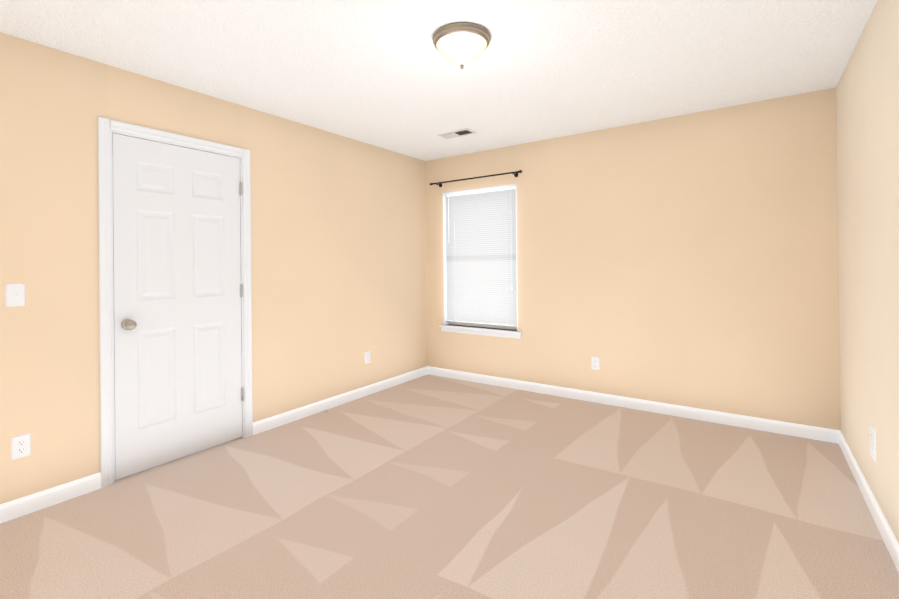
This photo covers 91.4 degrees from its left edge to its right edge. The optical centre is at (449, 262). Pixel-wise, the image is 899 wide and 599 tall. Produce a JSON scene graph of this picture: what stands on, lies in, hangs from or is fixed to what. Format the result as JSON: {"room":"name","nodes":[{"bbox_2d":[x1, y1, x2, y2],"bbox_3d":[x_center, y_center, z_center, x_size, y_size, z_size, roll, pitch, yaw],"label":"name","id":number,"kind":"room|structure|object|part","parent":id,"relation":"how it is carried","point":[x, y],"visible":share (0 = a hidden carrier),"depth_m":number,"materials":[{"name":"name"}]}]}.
{"room":"empty bedroom","nodes":[
{"label":"empty bedroom","id":0,"kind":"room"},
{"bbox_2d":[0,32,427,503],"bbox_3d":[-1.658,0.067,3.142,0.140,2.440,4.701,-1,0,35],"label":"wall","id":1,"kind":"structure","parent":0,"point":[338,262],"depth_m":2.97,"materials":[{"name":"beige paint"}]},
{"bbox_2d":[5,283,24,306],"bbox_3d":[-2.197,0.165,2.223,0.018,0.116,0.072,-1,0,35],"label":"light switch","id":2,"kind":"object","parent":1,"relation":"attached to","point":[14,294],"visible":1,"depth_m":2.22,"materials":[{"name":"white plastic"}]},
{"bbox_2d":[11,433,30,459],"bbox_3d":[-2.184,0.939,2.237,0.007,0.116,0.072,-1,0,35],"label":"electrical outlet","id":3,"kind":"object","parent":1,"relation":"attached to","point":[20,446],"visible":1,"depth_m":2.23,"materials":[{"name":"white plastic"}]},
{"bbox_2d":[0,472,100,522],"bbox_3d":[-2.416,1.247,1.890,0.014,0.088,1.493,-1,0,35],"label":"baseboard","id":4,"kind":"structure","parent":1,"relation":"attached to","point":[22,506],"depth_m":2.31,"materials":[{"name":"white wood"}]},
{"bbox_2d":[98,117,252,487],"bbox_3d":[-1.795,0.228,2.926,0.157,2.120,0.921,-1,0,35],"label":"door frame","id":5,"kind":"structure","parent":1,"relation":"attached to","point":[105,126],"depth_m":2.56,"materials":[{"name":"white wood"}]},
{"bbox_2d":[112,133,241,479],"bbox_3d":[-1.734,0.257,2.883,0.102,2.035,0.775,-1,0,35],"label":"door","id":6,"kind":"structure","parent":1,"relation":"in","point":[177,308],"depth_m":2.84,"materials":[{"name":"white wood"}]},
{"bbox_3d":[-1.901,0.373,2.608,0.067,0.064,0.064,-1,0,35],"label":"knob","id":7,"kind":"part","parent":6,"relation":"part of","materials":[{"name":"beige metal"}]},
{"bbox_2d":[253,366,427,434],"bbox_3d":[-0.854,1.238,4.144,0.014,0.088,2.145,-1,0,35],"label":"baseboard","id":8,"kind":"structure","parent":1,"relation":"attached to","point":[266,424],"depth_m":3.86,"materials":[{"name":"white wood"}]},
{"bbox_2d":[365,351,369,363],"bbox_3d":[-0.791,0.920,4.248,0.007,0.116,0.072,-1,0,35],"label":"electrical outlet","id":9,"kind":"object","parent":1,"relation":"attached to","point":[367,356],"visible":1,"depth_m":4.24,"materials":[{"name":"white plastic"}]},
{"bbox_2d":[0,0,876,160],"bbox_3d":[-0.111,-1.234,2.150,3.841,0.120,4.841,-1,0,35],"label":"ceiling","id":10,"kind":"structure","parent":0,"point":[386,74],"depth_m":2.50,"materials":[{"name":"white paint"}]},
{"bbox_2d":[438,128,476,138],"bbox_3d":[0.066,-1.162,3.985,0.330,0.014,0.160,-1,0,35],"label":"ceiling vent","id":11,"kind":"object","parent":10,"relation":"in","point":[457,133],"visible":1,"depth_m":3.97,"materials":[{"name":"white metal"}]},
{"bbox_2d":[433,22,490,68],"bbox_3d":[0.064,-1.092,2.296,0.304,0.165,0.304,-1,0,35],"label":"lamp","id":12,"kind":"object","parent":10,"relation":"attached to","point":[461,44],"visible":1,"depth_m":2.21,"materials":[{"name":"white glass"}]},
{"bbox_3d":[0.064,-1.082,2.296,0.266,0.106,0.266,-1,0,35],"label":"lamp shade","id":13,"kind":"part","parent":12,"relation":"part of","materials":[{"name":"white glass"}]},
{"bbox_2d":[0,374,898,598],"bbox_3d":[-0.084,1.316,2.140,3.841,0.100,4.841,-1,0,35],"label":"floor","id":14,"kind":"structure","parent":0,"point":[428,486],"depth_m":2.19,"materials":[{"name":"carpet"}]},
{"bbox_2d":[426,87,840,429],"bbox_3d":[1.184,0.040,4.117,3.701,2.440,0.140,-1,0,35],"label":"wall","id":15,"kind":"structure","parent":0,"point":[689,260],"depth_m":3.57,"materials":[{"name":"beige paint"}]},
{"bbox_2d":[429,170,521,186],"bbox_3d":[0.259,-0.869,4.614,1.131,0.049,0.090,-1,0,35],"label":"curtain rod","id":16,"kind":"object","parent":15,"relation":"attached to","point":[515,175],"visible":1,"depth_m":4.54,"materials":[{"name":"black metal"}]},
{"bbox_2d":[442,184,517,330],"bbox_3d":[0.328,-0.042,4.675,0.910,1.475,0.086,-1,0,35],"label":"window frame","id":17,"kind":"structure","parent":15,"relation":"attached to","point":[446,322],"depth_m":4.89,"materials":[{"name":"white wood"}]},
{"bbox_2d":[445,186,514,196],"bbox_3d":[0.320,-0.752,4.678,0.878,0.026,0.028,-1,0,35],"label":"blind headrail","id":18,"kind":"object","parent":17,"relation":"attached to","point":[481,191],"visible":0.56,"depth_m":4.66,"materials":[{"name":"white plastic"}]},
{"bbox_2d":[448,197,455,320],"bbox_3d":[0.032,-0.044,4.863,0.081,1.382,0.025,-1,0,11],"label":"blind cord","id":19,"kind":"object","parent":18,"relation":"hanging from","point":[454,236],"depth_m":4.88,"materials":[{"name":"white plastic"}]},
{"bbox_2d":[506,242,512,289],"bbox_3d":[0.607,-0.052,4.466,0.025,1.382,0.077,0,0,-31],"label":"blind cord","id":20,"kind":"object","parent":18,"relation":"hanging from","point":[511,242],"depth_m":4.44,"materials":[{"name":"white plastic"}]},
{"bbox_2d":[439,324,521,333],"bbox_3d":[0.325,0.706,4.657,1.000,0.020,0.125,-1,0,35],"label":"window sill","id":21,"kind":"structure","parent":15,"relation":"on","point":[485,329],"depth_m":4.60,"materials":[{"name":"white wood"}]},
{"bbox_2d":[441,327,520,338],"bbox_3d":[0.309,0.741,4.633,0.970,0.050,0.013,-1,0,35],"label":"apron","id":22,"kind":"object","parent":15,"relation":"attached to","point":[489,333],"visible":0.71,"depth_m":4.60,"materials":[{"name":"white wood"}]},
{"bbox_2d":[446,189,516,329],"bbox_3d":[0.353,-0.036,4.711,0.886,1.463,0.109,-1,0,35],"label":"window blind","id":23,"kind":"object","parent":15,"relation":"in","point":[481,277],"depth_m":4.66,"materials":[{"name":"white plastic"}]},
{"bbox_3d":[0.336,0.649,4.673,0.878,0.012,0.022,-1,0,35],"label":"window blind bottom rail","id":24,"kind":"part","parent":23,"relation":"part of","materials":[{"name":"white plastic"}]},
{"bbox_3d":[0.368,-0.036,4.733,0.886,1.463,0.055,-1,0,35],"label":"window frame sash","id":25,"kind":"part","parent":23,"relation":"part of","materials":[{"name":"white plastic"}]},
{"bbox_2d":[591,356,599,369],"bbox_3d":[1.311,0.909,3.942,0.072,0.116,0.007,-1,0,35],"label":"electrical outlet","id":26,"kind":"object","parent":15,"relation":"attached to","point":[595,363],"visible":1,"depth_m":3.94,"materials":[{"name":"white plastic"}]},
{"bbox_2d":[428,366,839,443],"bbox_3d":[1.210,1.215,4.010,3.561,0.088,0.014,-1,0,35],"label":"baseboard","id":27,"kind":"structure","parent":15,"relation":"attached to","point":[795,429],"depth_m":3.64,"materials":[{"name":"white wood"}]},
{"bbox_2d":[836,0,898,542],"bbox_3d":[1.423,0.026,1.091,0.140,2.440,4.841,-1,0,35],"label":"wall","id":28,"kind":"structure","parent":0,"point":[867,106],"depth_m":2.15,"materials":[{"name":"beige paint"}]},
{"bbox_2d":[838,430,898,572],"bbox_3d":[1.373,1.203,1.131,0.014,0.088,4.561,-1,0,35],"label":"baseboard","id":29,"kind":"structure","parent":28,"relation":"attached to","point":[887,533],"depth_m":2.14,"materials":[{"name":"white wood"}]},
{"bbox_2d":[870,423,875,462],"bbox_3d":[2.093,0.894,2.169,0.007,0.168,0.104,-1,0,35],"label":"electrical outlet","id":30,"kind":"object","parent":28,"relation":"attached to","point":[873,442],"visible":1,"depth_m":2.15,"materials":[{"name":"white plastic"}]}
]}

